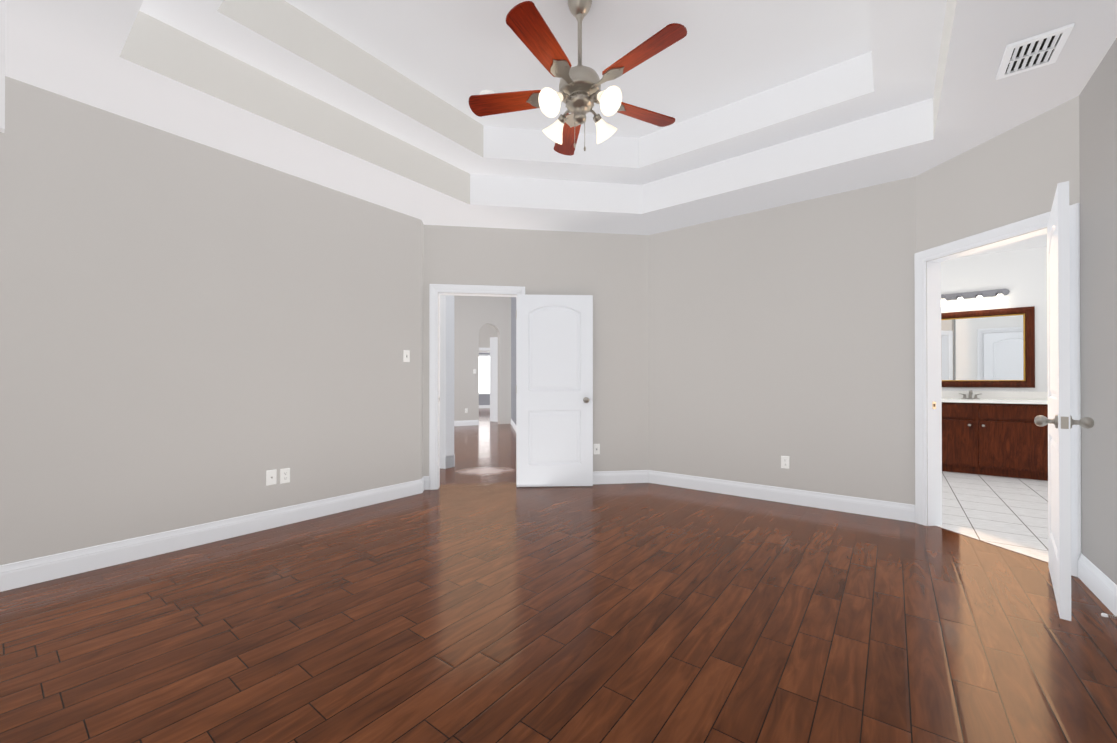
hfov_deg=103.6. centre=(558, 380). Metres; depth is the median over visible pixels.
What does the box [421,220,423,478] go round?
wall
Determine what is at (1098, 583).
baseboard
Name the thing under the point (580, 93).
ceiling fan
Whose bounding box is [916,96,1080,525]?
wall
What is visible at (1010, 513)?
floor
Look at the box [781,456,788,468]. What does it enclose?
outlet
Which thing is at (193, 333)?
wall
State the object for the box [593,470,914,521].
baseboard
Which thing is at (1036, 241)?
ceiling
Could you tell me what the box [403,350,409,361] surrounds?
light switch
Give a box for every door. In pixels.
[516,294,592,486]
[1034,181,1093,620]
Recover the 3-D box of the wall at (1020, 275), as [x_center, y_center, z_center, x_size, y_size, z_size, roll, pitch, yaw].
[5.550,-0.243,5.578,3.440,2.743,0.120,0,0,37]
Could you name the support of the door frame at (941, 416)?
attached to the wall at (1020, 172)
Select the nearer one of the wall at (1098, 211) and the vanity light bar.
the wall at (1098, 211)
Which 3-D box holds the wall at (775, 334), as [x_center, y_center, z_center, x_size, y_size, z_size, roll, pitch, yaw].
[1.953,-0.249,4.229,2.306,2.743,0.120,0,0,37]
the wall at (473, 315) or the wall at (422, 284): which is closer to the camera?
the wall at (422, 284)
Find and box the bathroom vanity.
[942,390,1047,480]
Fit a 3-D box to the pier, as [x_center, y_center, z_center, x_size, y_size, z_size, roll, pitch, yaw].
[-1.712,-0.042,12.675,0.354,2.400,0.428,0,0,28]
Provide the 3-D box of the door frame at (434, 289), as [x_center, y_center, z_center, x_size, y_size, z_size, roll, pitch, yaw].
[-0.845,0.060,4.615,0.991,2.129,0.021,0,0,-8]
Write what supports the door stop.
attached to the wall at (1098, 211)
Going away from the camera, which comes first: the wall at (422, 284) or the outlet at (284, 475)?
the outlet at (284, 475)
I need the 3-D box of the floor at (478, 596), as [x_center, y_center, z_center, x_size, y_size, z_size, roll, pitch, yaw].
[-0.826,1.145,9.412,19.200,0.001,20.000,0,0,37]
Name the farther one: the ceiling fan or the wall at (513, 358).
the wall at (513, 358)
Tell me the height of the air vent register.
0.011 m
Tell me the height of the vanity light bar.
0.177 m
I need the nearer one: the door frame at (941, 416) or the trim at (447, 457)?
the door frame at (941, 416)
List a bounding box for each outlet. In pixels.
[266,469,276,485]
[280,468,289,483]
[593,444,599,453]
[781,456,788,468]
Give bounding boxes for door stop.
[1101,613,1116,618]
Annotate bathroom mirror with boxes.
[941,306,1034,387]
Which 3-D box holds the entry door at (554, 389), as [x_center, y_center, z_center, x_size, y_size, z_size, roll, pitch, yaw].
[-0.036,0.102,4.667,0.660,2.022,0.565,0,0,37]
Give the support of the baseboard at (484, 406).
attached to the wall at (484, 399)
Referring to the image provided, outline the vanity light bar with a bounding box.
[941,289,1009,307]
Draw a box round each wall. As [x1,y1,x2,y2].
[0,76,420,564]
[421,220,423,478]
[423,225,648,488]
[454,296,510,423]
[479,353,489,404]
[511,297,515,424]
[648,176,915,504]
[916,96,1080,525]
[941,246,1047,391]
[1079,38,1116,584]
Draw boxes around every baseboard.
[0,476,428,591]
[454,420,478,425]
[479,405,489,407]
[511,419,515,431]
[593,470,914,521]
[1078,553,1116,615]
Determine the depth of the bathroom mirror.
5.57 m
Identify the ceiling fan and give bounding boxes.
[468,0,686,155]
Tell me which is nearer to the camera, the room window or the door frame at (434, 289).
the door frame at (434, 289)
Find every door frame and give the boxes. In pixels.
[429,284,524,489]
[914,203,1080,576]
[940,262,941,524]
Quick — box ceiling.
[962,233,1046,256]
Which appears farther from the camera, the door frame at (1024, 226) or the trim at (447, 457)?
the trim at (447, 457)
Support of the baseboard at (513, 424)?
attached to the wall at (513, 358)
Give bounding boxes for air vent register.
[995,23,1074,79]
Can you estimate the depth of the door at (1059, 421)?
2.04 m
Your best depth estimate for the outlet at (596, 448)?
4.79 m
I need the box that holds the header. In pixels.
[0,0,5,132]
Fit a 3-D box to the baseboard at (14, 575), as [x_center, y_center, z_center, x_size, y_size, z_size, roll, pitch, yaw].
[-2.633,1.048,2.754,0.022,0.137,4.349,0,0,37]
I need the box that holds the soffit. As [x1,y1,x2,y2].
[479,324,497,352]
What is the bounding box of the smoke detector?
[479,90,494,94]
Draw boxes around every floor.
[0,408,1116,742]
[935,471,1047,561]
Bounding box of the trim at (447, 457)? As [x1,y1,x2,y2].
[440,295,454,468]
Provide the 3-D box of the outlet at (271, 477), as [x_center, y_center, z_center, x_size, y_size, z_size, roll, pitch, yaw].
[-2.181,0.736,3.344,0.014,0.115,0.070,0,0,37]
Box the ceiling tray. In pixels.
[5,0,1116,234]
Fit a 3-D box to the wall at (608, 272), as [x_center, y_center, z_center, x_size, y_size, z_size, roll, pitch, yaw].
[-0.207,-0.246,4.775,2.420,2.743,0.120,0,0,-8]
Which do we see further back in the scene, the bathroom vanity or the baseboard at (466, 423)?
the baseboard at (466, 423)
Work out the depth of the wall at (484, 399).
18.92 m
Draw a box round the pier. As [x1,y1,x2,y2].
[490,337,497,421]
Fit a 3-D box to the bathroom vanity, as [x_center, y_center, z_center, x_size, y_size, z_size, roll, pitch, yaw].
[5.172,0.621,5.407,2.520,1.013,0.597,0,0,37]
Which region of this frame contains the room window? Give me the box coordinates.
[479,355,489,393]
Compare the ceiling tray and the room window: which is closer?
the ceiling tray
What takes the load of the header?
attached to the ceiling tray

